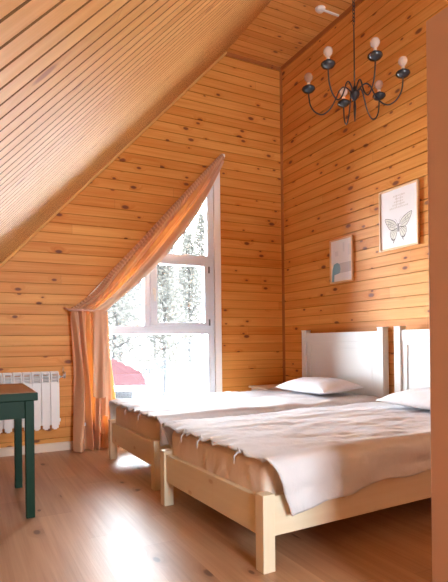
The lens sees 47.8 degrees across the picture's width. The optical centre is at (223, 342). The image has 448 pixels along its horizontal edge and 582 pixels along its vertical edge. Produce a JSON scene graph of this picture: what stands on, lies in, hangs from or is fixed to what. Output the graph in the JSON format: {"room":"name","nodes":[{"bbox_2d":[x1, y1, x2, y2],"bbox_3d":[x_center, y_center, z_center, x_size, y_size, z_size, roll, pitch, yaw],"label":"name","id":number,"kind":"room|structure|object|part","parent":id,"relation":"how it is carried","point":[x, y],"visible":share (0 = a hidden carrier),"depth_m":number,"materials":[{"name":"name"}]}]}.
{"room":"attic bedroom","nodes":[
{"label":"attic bedroom","id":0,"kind":"room"},
{"bbox_2d":[0,0,271,263],"bbox_3d":[0.238,-1.387,1.455,3.466,3.743,7.620,-1,0,-27],"label":"ceiling","id":1,"kind":"structure","parent":0,"point":[80,80],"depth_m":1.66,"materials":[{"name":"brown wood"}]},
{"bbox_2d":[0,56,282,447],"bbox_3d":[-1.155,-1.095,4.988,4.160,4.216,0.010,-1,0,-27],"label":"wall","id":2,"kind":"structure","parent":0,"point":[233,111],"depth_m":5.35,"materials":[{"name":"brown wood"}]},
{"bbox_2d":[0,371,65,433],"bbox_3d":[-1.936,0.516,4.498,1.018,0.568,0.124,-1,0,-27],"label":"radiator","id":3,"kind":"object","parent":2,"relation":"attached to","point":[47,406],"visible":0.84,"depth_m":4.58,"materials":[{"name":"metal"}]},
{"bbox_2d":[0,441,72,456],"bbox_3d":[-1.125,0.974,4.976,4.160,0.078,0.018,-1,0,-27],"label":"baseboard","id":4,"kind":"structure","parent":2,"relation":"attached to","point":[68,445],"depth_m":4.69,"materials":[{"name":"wood"}]},
{"bbox_2d":[0,51,226,267],"bbox_3d":[-1.471,-1.346,4.804,3.434,3.706,0.030,-1,0,-27],"label":"trim","id":5,"kind":"structure","parent":2,"relation":"attached to","point":[225,53],"depth_m":4.96,"materials":[{"name":"brown wood"}]},
{"bbox_2d":[63,154,224,451],"bbox_3d":[-0.699,-0.523,5.047,1.708,3.038,0.301,-1,0,-27],"label":"curtain","id":6,"kind":"object","parent":2,"relation":"hanging from","point":[94,388],"visible":0.97,"depth_m":4.79,"materials":[{"name":"brown fabric"}]},
{"bbox_2d":[71,311,118,451],"bbox_3d":[-1.210,0.353,4.762,0.435,1.298,0.172,-1,0,-27],"label":"drape","id":7,"kind":"object","parent":6,"relation":"hanging from","point":[88,328],"depth_m":4.71,"materials":[{"name":"brown fabric"}]},
{"bbox_2d":[75,155,222,309],"bbox_3d":[-0.711,-1.157,5.049,1.605,1.710,0.112,-1,0,-27],"label":"drape","id":8,"kind":"object","parent":6,"relation":"hanging from","point":[162,237],"depth_m":5.04,"materials":[{"name":"brown fabric"}]},
{"bbox_2d":[84,172,221,425],"bbox_3d":[-0.747,-0.601,5.242,1.548,2.768,0.270,-1,0,-27],"label":"window","id":9,"kind":"structure","parent":2,"relation":"in","point":[210,263],"depth_m":5.50,"materials":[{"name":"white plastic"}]},
{"bbox_3d":[-0.711,-0.492,5.166,0.024,0.140,0.040,-1,0,-27],"label":"handle","id":10,"kind":"part","parent":9,"relation":"part of","materials":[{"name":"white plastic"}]},
{"bbox_3d":[-0.753,-0.539,5.225,1.420,2.583,0.074,-1,0,-27],"label":"frame","id":11,"kind":"part","parent":9,"relation":"part of","materials":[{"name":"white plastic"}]},
{"bbox_3d":[-0.474,-0.516,5.350,0.658,0.686,0.068,-1,0,-27],"label":"casement sash","id":12,"kind":"part","parent":9,"relation":"part of","materials":[{"name":"white plastic"}]},
{"bbox_3d":[-0.763,-0.613,5.273,1.548,2.743,0.200,-1,0,-27],"label":"casing","id":13,"kind":"part","parent":9,"relation":"part of","materials":[{"name":"white wood"}]},
{"bbox_2d":[225,52,280,70],"bbox_3d":[0.337,-3.204,5.756,0.722,0.032,0.022,-1,0,-27],"label":"trim","id":14,"kind":"structure","parent":2,"relation":"attached to","point":[232,55],"depth_m":5.75,"materials":[{"name":"brown wood"}]},
{"bbox_2d":[279,68,285,382],"bbox_3d":[0.689,-1.115,5.926,0.022,4.215,0.022,-1,0,-27],"label":"trim","id":15,"kind":"structure","parent":2,"relation":"attached to","point":[280,71],"depth_m":5.92,"materials":[{"name":"brown wood"}]},
{"bbox_2d":[0,447,431,581],"bbox_3d":[0.607,0.993,1.632,4.160,0.001,7.550,-1,0,-27],"label":"floor","id":16,"kind":"structure","parent":0,"point":[98,518],"depth_m":2.59,"materials":[{"name":"laminate"}]},
{"bbox_2d":[0,383,37,518],"bbox_3d":[-1.579,0.655,3.089,0.745,0.726,0.775,-1,0,-27],"label":"table","id":17,"kind":"object","parent":16,"relation":"on","point":[16,400],"visible":1,"depth_m":2.91,"materials":[{"name":"green paint"}]},
{"bbox_3d":[-1.446,0.677,3.547,0.048,0.678,0.048,-1,0,-27],"label":"leg","id":18,"kind":"part","parent":17,"relation":"part of","materials":[{"name":"green paint"}]},
{"bbox_3d":[-1.128,0.674,2.933,0.048,0.678,0.048,-1,0,-27],"label":"leg","id":19,"kind":"part","parent":17,"relation":"part of","materials":[{"name":"green paint"}]},
{"bbox_2d":[108,327,388,490],"bbox_3d":[0.216,0.437,4.442,2.192,1.122,1.167,-1,0,-28],"label":"bed","id":20,"kind":"object","parent":16,"relation":"on","point":[359,358],"visible":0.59,"depth_m":4.62,"materials":[{"name":"light wood"},{"name":"white painted wood"}]},
{"bbox_3d":[-0.970,0.842,4.405,0.062,0.338,0.062,-1,0,-28],"label":"foot post","id":21,"kind":"part","parent":20,"relation":"part of","materials":[{"name":"paint"}]},
{"bbox_3d":[-0.719,0.774,3.933,0.032,0.168,1.006,-1,0,-28],"label":"foot rail","id":22,"kind":"part","parent":20,"relation":"part of","materials":[{"name":"paint"}]},
{"bbox_2d":[116,406,159,439],"bbox_3d":[0.201,0.650,4.431,2.064,0.261,1.050,-1,0,-28],"label":"mattress","id":23,"kind":"object","parent":20,"relation":"on","point":[149,427],"visible":0.12,"depth_m":3.84,"materials":[{"name":"beige fabric"}]},
{"bbox_2d":[109,388,380,446],"bbox_3d":[0.168,0.598,4.412,2.087,0.242,1.248,-1,0,-28],"label":"bedspread","id":24,"kind":"object","parent":23,"relation":"on","point":[228,403],"visible":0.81,"depth_m":4.12,"materials":[{"name":"white fabric"}]},
{"bbox_2d":[276,377,362,394],"bbox_3d":[0.876,0.397,4.731,0.469,0.141,0.740,-1,0,-28],"label":"pillow","id":25,"kind":"object","parent":24,"relation":"on","point":[312,385],"visible":1,"depth_m":4.52,"materials":[{"name":"white fabric"}]},
{"bbox_3d":[-0.462,0.836,3.465,0.062,0.338,0.062,-1,0,-28],"label":"foot post","id":26,"kind":"part","parent":20,"relation":"part of","materials":[{"name":"paint"}]},
{"bbox_3d":[0.472,0.757,3.965,2.058,0.175,0.032,-1,0,-28],"label":"rail","id":27,"kind":"part","parent":20,"relation":"part of","materials":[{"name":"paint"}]},
{"bbox_3d":[0.887,0.429,5.426,0.076,1.122,0.072,-1,0,-28],"label":"headboard post","id":28,"kind":"part","parent":20,"relation":"part of","materials":[{"name":"wood"}]},
{"bbox_3d":[1.145,0.284,4.944,0.050,0.770,1.028,-1,0,-28],"label":"headboard panel","id":29,"kind":"part","parent":20,"relation":"part of","materials":[{"name":"white wood"}]},
{"bbox_3d":[1.407,0.423,4.463,0.076,1.122,0.072,-1,0,-28],"label":"headboard post","id":30,"kind":"part","parent":20,"relation":"part of","materials":[{"name":"white wood"}]},
{"bbox_2d":[249,384,279,389],"bbox_3d":[0.568,0.735,5.561,0.480,0.517,0.380,-1,0,-27],"label":"nightstand","id":31,"kind":"object","parent":16,"relation":"on","point":[271,386],"visible":0.12,"depth_m":5.50,"materials":[{"name":"wood"}]},
{"bbox_2d":[160,326,430,574],"bbox_3d":[0.830,0.430,3.208,2.192,1.122,1.167,-1,0,-30],"label":"bed","id":32,"kind":"object","parent":16,"relation":"on","point":[267,514],"visible":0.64,"depth_m":2.55,"materials":[{"name":"light wood"},{"name":"white painted wood"}]},
{"bbox_3d":[-0.354,0.835,3.135,0.062,0.338,0.062,-1,0,-30],"label":"foot post","id":33,"kind":"part","parent":32,"relation":"part of","materials":[{"name":"paint"}]},
{"bbox_3d":[-0.090,0.767,2.672,0.032,0.168,1.006,-1,0,-30],"label":"foot rail","id":34,"kind":"part","parent":32,"relation":"part of","materials":[{"name":"paint"}]},
{"bbox_2d":[172,431,282,493],"bbox_3d":[0.814,0.643,3.197,2.064,0.261,1.048,-1,0,-30],"label":"mattress","id":35,"kind":"object","parent":32,"relation":"on","point":[252,474],"visible":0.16,"depth_m":2.52,"materials":[{"name":"beige fabric"}]},
{"bbox_2d":[162,402,430,515],"bbox_3d":[0.784,0.611,3.176,2.088,0.279,1.248,-1,0,-30],"label":"bedspread","id":36,"kind":"object","parent":35,"relation":"on","point":[319,455],"visible":0.93,"depth_m":2.56,"materials":[{"name":"white fabric"}]},
{"bbox_2d":[377,387,429,409],"bbox_3d":[1.510,0.393,3.550,0.469,0.134,0.740,-1,0,-30],"label":"pillow","id":37,"kind":"object","parent":36,"relation":"on","point":[418,397],"visible":0.64,"depth_m":3.54,"materials":[{"name":"white fabric"}]},
{"bbox_3d":[0.181,0.829,2.211,0.062,0.338,0.062,-1,0,-30],"label":"foot post","id":38,"kind":"part","parent":32,"relation":"part of","materials":[{"name":"paint"}]},
{"bbox_3d":[1.100,0.750,2.738,2.058,0.175,0.032,-1,0,-30],"label":"rail","id":39,"kind":"part","parent":32,"relation":"part of","materials":[{"name":"paint"}]},
{"bbox_3d":[1.471,0.423,4.212,0.076,1.122,0.072,-1,0,-30],"label":"headboard post","id":40,"kind":"part","parent":32,"relation":"part of","materials":[{"name":"white wood"}]},
{"bbox_3d":[1.743,0.277,3.737,0.050,0.770,1.028,-1,0,-30],"label":"headboard panel","id":41,"kind":"part","parent":32,"relation":"part of","materials":[{"name":"white wood"}]},
{"bbox_2d":[227,0,356,66],"bbox_3d":[2.077,-3.249,2.418,0.812,0.020,7.620,-1,0,-27],"label":"ceiling","id":42,"kind":"structure","parent":0,"point":[283,28],"depth_m":5.18,"materials":[{"name":"brown wood"}]},
{"bbox_2d":[315,5,338,16],"bbox_3d":[1.007,-3.208,4.916,0.275,0.040,0.100,-1,0,-27],"label":"smoke detector","id":43,"kind":"object","parent":42,"relation":"attached to","point":[319,9],"visible":1,"depth_m":4.87,"materials":[{"name":"white plastic"}]},
{"bbox_2d":[302,0,409,124],"bbox_3d":[1.044,-2.497,4.023,0.813,1.476,0.780,-1,0,-27],"label":"chandelier","id":44,"kind":"object","parent":42,"relation":"hanging from","point":[375,55],"visible":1,"depth_m":4.01,"materials":[{"name":"black iron"},{"name":"white glass"}]},
{"bbox_3d":[0.857,-1.954,4.092,0.351,0.206,0.012,-1,0,18],"label":"arm","id":45,"kind":"part","parent":44,"relation":"part of","materials":[{"name":"black metal"}]},
{"bbox_3d":[0.902,-1.955,3.896,0.351,0.206,0.011,-1,0,-44],"label":"arm","id":46,"kind":"part","parent":44,"relation":"part of","materials":[{"name":"black metal"}]},
{"bbox_3d":[1.043,-1.956,4.227,0.011,0.206,0.351,-1,0,0],"label":"arm","id":47,"kind":"part","parent":44,"relation":"part of","materials":[{"name":"black metal"}]},
{"bbox_3d":[1.035,-2.634,4.032,0.021,1.201,0.020,-1,0,18],"label":"suspension chain","id":48,"kind":"part","parent":44,"relation":"part of","materials":[{"name":"black metal"}]},
{"bbox_3d":[1.073,-1.957,3.839,0.012,0.206,0.351,-1,0,-9],"label":"arm","id":49,"kind":"part","parent":44,"relation":"part of","materials":[{"name":"black metal"}]},
{"bbox_3d":[1.188,-1.958,4.162,0.351,0.206,0.012,-1,0,-42],"label":"arm","id":50,"kind":"part","parent":44,"relation":"part of","materials":[{"name":"black metal"}]},
{"bbox_3d":[1.228,-1.958,3.971,0.351,0.206,0.011,-1,0,18],"label":"arm","id":51,"kind":"part","parent":44,"relation":"part of","materials":[{"name":"black metal"}]},
{"bbox_2d":[282,0,447,393],"bbox_3d":[2.439,-1.135,2.594,0.020,4.286,7.620,-1,0,-27],"label":"wall","id":52,"kind":"structure","parent":0,"point":[335,173],"depth_m":4.81,"materials":[{"name":"brown wood"}]},
{"bbox_2d":[281,0,362,69],"bbox_3d":[2.404,-3.227,2.571,0.022,0.032,7.520,-1,0,-27],"label":"trim","id":53,"kind":"structure","parent":52,"relation":"attached to","point":[357,2],"depth_m":5.24,"materials":[{"name":"brown wood"}]},
{"bbox_2d":[329,235,353,283],"bbox_3d":[1.165,-0.816,5.008,0.028,0.437,0.330,-1,0,-27],"label":"picture frame","id":54,"kind":"object","parent":52,"relation":"attached to","point":[341,249],"visible":1,"depth_m":5.00,"materials":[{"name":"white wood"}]},
{"bbox_2d":[379,179,419,251],"bbox_3d":[1.504,-1.077,4.348,0.028,0.532,0.437,-1,0,-27],"label":"picture frame","id":55,"kind":"object","parent":52,"relation":"attached to","point":[399,206],"visible":1,"depth_m":4.33,"materials":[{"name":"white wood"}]},
{"bbox_2d":[426,6,447,581],"bbox_3d":[1.597,-0.057,2.090,1.960,2.078,0.151,-1,0,-27],"label":"wall partition","id":56,"kind":"structure","parent":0,"point":[436,26],"depth_m":1.67,"materials":[{"name":"brown wood"}]},
{"label":"outside","id":57,"kind":"structure","parent":0,"visible":0},
{"bbox_2d":[110,287,205,397],"bbox_3d":[7.203,-3.879,81.814,186.107,16.157,127.921,-1,0,-27],"label":"ground","id":58,"kind":"structure","parent":57,"point":[193,384],"depth_m":25.52,"materials":[{"name":"white snow"}]},
{"bbox_2d":[108,288,142,360],"bbox_3d":[-4.937,-0.636,24.666,3.076,5.839,2.960,-1,0,-19],"label":"bare tree","id":59,"kind":"object","parent":58,"relation":"on","point":[121,356],"visible":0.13,"depth_m":24.43,"materials":[{"name":"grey plant"}]},
{"bbox_2d":[109,282,141,353],"bbox_3d":[-6.597,-2.860,31.639,3.945,7.784,4.100,-1,0,-7],"label":"bare tree","id":60,"kind":"object","parent":58,"relation":"on","point":[139,282],"visible":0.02,"depth_m":31.88,"materials":[{"name":"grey plant"}]},
{"bbox_2d":[111,358,146,398],"bbox_3d":[-3.601,2.140,11.850,3.388,4.200,5.434,-1,0,-11],"label":"house","id":61,"kind":"structure","parent":58,"relation":"on","point":[127,379],"depth_m":9.90,"materials":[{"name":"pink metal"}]},
{"bbox_2d":[121,285,142,344],"bbox_3d":[-6.582,-3.516,35.525,3.767,8.021,3.854,-1,0,-37],"label":"pine tree","id":62,"kind":"object","parent":58,"relation":"on","point":[136,285],"visible":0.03,"depth_m":35.20,"materials":[{"name":"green plant"}]},
{"bbox_2d":[107,289,166,385],"bbox_3d":[-4.358,-0.816,19.512,3.498,8.396,4.169,-1,0,-23],"label":"pine tree","id":63,"kind":"object","parent":58,"relation":"on","point":[117,306],"visible":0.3,"depth_m":19.30,"materials":[{"name":"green plant"}]},
{"bbox_2d":[131,281,176,360],"bbox_3d":[-3.938,-1.799,29.280,3.145,6.206,3.269,-1,0,-7],"label":"bare tree","id":64,"kind":"object","parent":58,"relation":"on","point":[140,288],"visible":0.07,"depth_m":29.31,"materials":[{"name":"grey plant"}]},
{"bbox_2d":[134,248,200,395],"bbox_3d":[-2.446,-0.857,21.743,3.686,7.672,3.603,-1,0,-29],"label":"pine tree","id":65,"kind":"object","parent":58,"relation":"on","point":[164,274],"visible":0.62,"depth_m":21.73,"materials":[{"name":"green plant"}]},
{"bbox_2d":[157,246,181,301],"bbox_3d":[-4.795,-4.829,42.209,3.912,7.427,3.764,-1,0,-24],"label":"bare tree","id":66,"kind":"object","parent":58,"relation":"on","point":[174,246],"visible":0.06,"depth_m":42.39,"materials":[{"name":"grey plant"}]},
{"bbox_2d":[174,230,192,295],"bbox_3d":[-4.133,-7.580,53.302,3.862,9.273,4.606,-1,0,30],"label":"pine tree","id":67,"kind":"object","parent":58,"relation":"on","point":[183,235],"visible":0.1,"depth_m":53.32,"materials":[{"name":"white plant"}]},
{"bbox_2d":[168,266,201,351],"bbox_3d":[-2.672,-2.219,32.590,3.158,6.232,3.282,-1,0,-38],"label":"bare tree","id":68,"kind":"object","parent":58,"relation":"on","point":[176,271],"visible":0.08,"depth_m":32.38,"materials":[{"name":"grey plant"}]},
{"bbox_2d":[167,232,205,372],"bbox_3d":[-1.664,-2.011,26.837,3.602,7.668,3.684,-1,0,-42],"label":"pine tree","id":69,"kind":"object","parent":58,"relation":"on","point":[189,249],"visible":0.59,"depth_m":26.46,"materials":[{"name":"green plant"}]},
{"bbox_2d":[182,213,204,306],"bbox_3d":[-1.770,-5.536,39.893,4.626,9.629,4.523,-1,0,8],"label":"pine tree","id":70,"kind":"object","parent":58,"relation":"on","point":[199,235],"visible":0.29,"depth_m":39.95,"materials":[{"name":"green plant"}]},
{"bbox_2d":[187,267,203,338],"bbox_3d":[-1.784,-3.174,36.958,3.294,6.254,3.170,-1,0,13],"label":"bare tree","id":71,"kind":"object","parent":58,"relation":"on","point":[200,267],"visible":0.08,"depth_m":36.94,"materials":[{"name":"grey plant"}]}
]}

